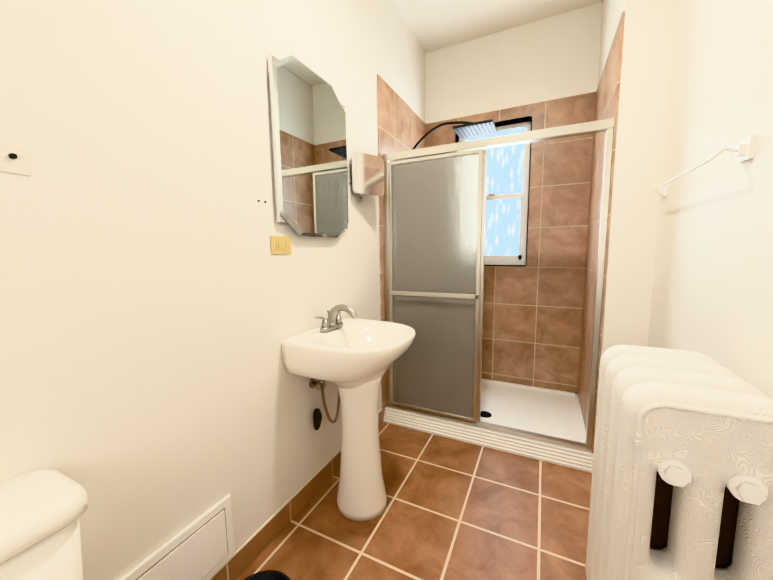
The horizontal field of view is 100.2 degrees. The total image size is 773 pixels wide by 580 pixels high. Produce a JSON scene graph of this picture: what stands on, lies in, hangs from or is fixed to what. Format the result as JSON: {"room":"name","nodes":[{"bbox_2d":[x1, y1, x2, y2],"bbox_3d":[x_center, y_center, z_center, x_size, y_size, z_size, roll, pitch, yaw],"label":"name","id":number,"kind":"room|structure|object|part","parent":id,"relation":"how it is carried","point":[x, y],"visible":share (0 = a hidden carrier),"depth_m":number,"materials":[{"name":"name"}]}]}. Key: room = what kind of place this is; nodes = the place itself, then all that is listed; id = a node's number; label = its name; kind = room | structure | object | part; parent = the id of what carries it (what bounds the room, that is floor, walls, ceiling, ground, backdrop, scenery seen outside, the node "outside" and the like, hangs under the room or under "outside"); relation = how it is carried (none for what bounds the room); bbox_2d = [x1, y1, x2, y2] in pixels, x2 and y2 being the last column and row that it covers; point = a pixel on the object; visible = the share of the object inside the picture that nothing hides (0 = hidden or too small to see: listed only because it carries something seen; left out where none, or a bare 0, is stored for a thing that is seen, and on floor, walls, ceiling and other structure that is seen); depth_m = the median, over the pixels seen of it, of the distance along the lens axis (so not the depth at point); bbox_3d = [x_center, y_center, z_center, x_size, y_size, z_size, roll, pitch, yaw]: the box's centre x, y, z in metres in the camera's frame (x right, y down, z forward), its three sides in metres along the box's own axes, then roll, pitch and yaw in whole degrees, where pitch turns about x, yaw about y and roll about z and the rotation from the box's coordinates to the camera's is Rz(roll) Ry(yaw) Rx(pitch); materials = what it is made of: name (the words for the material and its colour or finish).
{"room":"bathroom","nodes":[
{"label":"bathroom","id":0,"kind":"room"},
{"bbox_2d":[0,0,424,579],"bbox_3d":[-0.625,-0.378,1.162,0.130,3.000,4.540,3,8,26],"label":"wall","id":1,"kind":"structure","parent":0,"point":[159,302],"depth_m":0.98,"materials":[{"name":"white paint"}]},
{"bbox_2d":[119,494,234,579],"bbox_3d":[-0.666,0.910,1.055,0.016,0.250,0.380,3,8,26],"label":"access panel","id":2,"kind":"object","parent":1,"relation":"in","point":[201,547],"visible":1,"depth_m":1.09,"materials":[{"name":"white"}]},
{"bbox_2d":[270,236,290,253],"bbox_3d":[-0.454,-0.194,1.396,0.010,0.076,0.120,3,8,26],"label":"electrical outlet plate","id":3,"kind":"object","parent":1,"relation":"attached to","point":[280,244],"visible":1,"depth_m":1.39,"materials":[{"name":"yellow plastic"}]},
{"bbox_2d":[209,409,382,579],"bbox_3d":[-0.762,1.115,0.887,0.008,0.106,3.350,3,8,26],"label":"baseboard","id":4,"kind":"structure","parent":1,"relation":"attached to","point":[236,566],"depth_m":1.44,"materials":[{"name":"tile"}]},
{"bbox_2d":[267,54,348,237],"bbox_3d":[-0.342,-0.640,1.554,0.035,0.760,0.535,3,8,26],"label":"mirror","id":5,"kind":"object","parent":1,"relation":"attached to","point":[308,138],"visible":0.96,"depth_m":1.47,"materials":[{"name":"silver metal"}]},
{"bbox_2d":[348,151,383,202],"bbox_3d":[-0.115,-0.661,1.918,0.124,0.272,0.220,3,8,26],"label":"magnifying mirror","id":6,"kind":"object","parent":1,"relation":"attached to","point":[366,173],"visible":1,"depth_m":1.89,"materials":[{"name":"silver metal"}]},
{"bbox_2d":[377,74,425,419],"bbox_3d":[0.162,-0.267,2.663,0.009,2.400,0.941,3,8,26],"label":"wall tile","id":7,"kind":"structure","parent":1,"relation":"attached to","point":[401,125],"depth_m":2.31,"materials":[{"name":"brown tile"}]},
{"bbox_2d":[412,119,497,149],"bbox_3d":[0.448,-1.117,2.381,0.682,0.229,0.270,3,8,26],"label":"shower head","id":8,"kind":"object","parent":7,"relation":"attached to","point":[465,130],"visible":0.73,"depth_m":2.29},
{"bbox_2d":[383,118,614,451],"bbox_3d":[0.582,0.002,2.039,1.310,1.819,0.082,3,8,26],"label":"shower door frame","id":9,"kind":"object","parent":1,"relation":"attached to","point":[434,215],"visible":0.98,"depth_m":2.12,"materials":[{"name":"silver metal"}]},
{"bbox_3d":[0.304,0.003,2.175,0.592,1.700,0.005,3,8,26],"label":"glass","id":10,"kind":"part","parent":9,"relation":"part of","materials":[{"name":"glass"}]},
{"bbox_3d":[0.297,0.005,2.161,0.632,1.740,0.050,3,8,26],"label":"frame","id":11,"kind":"part","parent":9,"relation":"part of","materials":[{"name":"silver metal"}]},
{"bbox_3d":[0.330,0.001,2.190,0.635,1.740,0.016,3,8,26],"label":"frame","id":12,"kind":"part","parent":9,"relation":"part of","materials":[{"name":"silver metal"}]},
{"bbox_2d":[236,422,591,579],"bbox_3d":[0.132,1.195,0.992,1.770,0.100,4.540,3,8,26],"label":"floor","id":13,"kind":"structure","parent":0,"point":[457,510],"depth_m":1.49,"materials":[{"name":"tile"}]},
{"bbox_2d":[0,469,87,579],"bbox_3d":[-0.579,0.830,0.425,0.706,0.778,0.510,3,8,26],"label":"toilet tank","id":14,"kind":"object","parent":13,"relation":"on","point":[42,512],"visible":0.98,"depth_m":0.63,"materials":[{"name":"white ceramic"}]},
{"bbox_2d":[244,570,290,579],"bbox_3d":[-0.367,1.028,0.935,0.210,0.258,0.210,3,8,26],"label":"waste bin","id":15,"kind":"object","parent":13,"relation":"on","point":[270,575],"visible":1,"depth_m":1.01,"materials":[{"name":"black plastic"}]},
{"bbox_2d":[282,304,415,521],"bbox_3d":[-0.123,0.572,1.581,0.504,1.001,0.550,3,8,26],"label":"pedestal sink","id":16,"kind":"object","parent":13,"relation":"on","point":[353,359],"visible":1,"depth_m":1.51,"materials":[{"name":"white ceramic"}]},
{"bbox_2d":[314,304,357,331],"bbox_3d":[-0.219,0.132,1.583,0.177,0.126,0.242,3,8,26],"label":"faucet","id":17,"kind":"object","parent":16,"relation":"on","point":[334,323],"depth_m":1.58,"materials":[{"name":"silver metal"}]},
{"bbox_2d":[383,378,592,472],"bbox_3d":[0.771,0.906,2.517,1.329,0.092,0.935,3,8,26],"label":"shower pan","id":18,"kind":"object","parent":13,"relation":"on","point":[551,412],"visible":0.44,"depth_m":2.27,"materials":[{"name":"white plastic"}]},
{"bbox_2d":[585,345,772,579],"bbox_3d":[0.768,0.665,0.912,0.294,0.955,0.529,3,8,26],"label":"radiator","id":19,"kind":"object","parent":13,"relation":"on","point":[682,480],"visible":1,"depth_m":0.70,"materials":[{"name":"metal"}]},
{"bbox_3d":[0.661,0.643,0.690,0.251,0.816,0.013,3,8,26],"label":"moulding","id":20,"kind":"part","parent":19,"relation":"part of","materials":[{"name":"paint"}]},
{"bbox_2d":[393,0,603,52],"bbox_3d":[0.094,-1.882,0.620,1.770,0.100,4.540,3,8,26],"label":"ceiling","id":21,"kind":"structure","parent":0,"point":[433,25],"depth_m":2.42,"materials":[{"name":"white paint"}]},
{"bbox_2d":[425,2,602,126],"bbox_3d":[0.974,-1.740,2.683,1.330,0.700,0.120,3,8,26],"label":"wall","id":22,"kind":"structure","parent":0,"point":[552,58],"depth_m":2.58,"materials":[{"name":"white paint"}]},
{"bbox_2d":[598,0,676,357],"bbox_3d":[1.533,-0.513,2.062,0.320,3.000,1.020,3,8,26],"label":"wall","id":23,"kind":"structure","parent":0,"point":[646,56],"depth_m":1.62,"materials":[{"name":"white paint"}]},
{"bbox_2d":[578,11,624,453],"bbox_3d":[1.361,-0.215,2.111,0.009,2.400,0.891,3,8,26],"label":"wall tile","id":24,"kind":"structure","parent":23,"relation":"attached to","point":[607,97],"depth_m":2.07,"materials":[{"name":"brown tile"}]},
{"bbox_2d":[647,0,772,399],"bbox_3d":[0.632,-0.252,-0.008,0.120,3.000,3.520,3,8,26],"label":"wall","id":25,"kind":"structure","parent":0,"point":[712,292],"depth_m":1.05,"materials":[{"name":"white paint"}]},
{"bbox_2d":[654,135,756,197],"bbox_3d":[1.126,-0.431,1.219,0.073,0.060,0.779,3,8,26],"label":"towel rail","id":26,"kind":"object","parent":25,"relation":"attached to","point":[744,150],"visible":1,"depth_m":0.90,"materials":[{"name":"white metal"}]},
{"bbox_3d":[0.999,0.335,2.935,1.330,1.120,0.120,3,8,26],"label":"wall","id":27,"kind":"structure","parent":0,"visible":0},
{"bbox_2d":[459,121,530,264],"bbox_3d":[0.932,-0.814,2.860,0.600,1.180,0.042,3,8,26],"label":"window","id":28,"kind":"structure","parent":27,"relation":"in","point":[504,167],"depth_m":2.82,"materials":[{"name":"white glass"}]},
{"bbox_3d":[0.948,-0.813,2.852,0.565,1.180,0.042,3,8,26],"label":"window frame sash","id":29,"kind":"part","parent":28,"relation":"part of","materials":[{"name":"white wood"}]},
{"bbox_2d":[486,116,530,266],"bbox_3d":[0.908,-0.808,2.809,0.600,1.198,0.094,3,8,26],"label":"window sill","id":30,"kind":"structure","parent":27,"relation":"attached to","point":[513,122],"depth_m":2.67,"materials":[{"name":"black"}]},
{"bbox_2d":[426,91,595,393],"bbox_3d":[0.963,-0.293,2.800,1.330,2.400,0.009,3,8,26],"label":"wall tile","id":31,"kind":"structure","parent":27,"relation":"attached to","point":[532,320],"depth_m":2.64,"materials":[{"name":"brown tile"}]},
{"bbox_3d":[0.517,-0.829,3.023,0.290,1.180,0.120,3,8,26],"label":"wall","id":32,"kind":"structure","parent":0,"visible":0},
{"bbox_2d":[455,118,531,265],"bbox_3d":[0.908,-0.808,2.809,0.618,1.180,0.094,3,8,26],"label":"wall tiles","id":33,"kind":"structure","parent":32,"relation":"attached to","point":[456,138],"depth_m":2.65,"materials":[{"name":"brown tile"}]}
]}

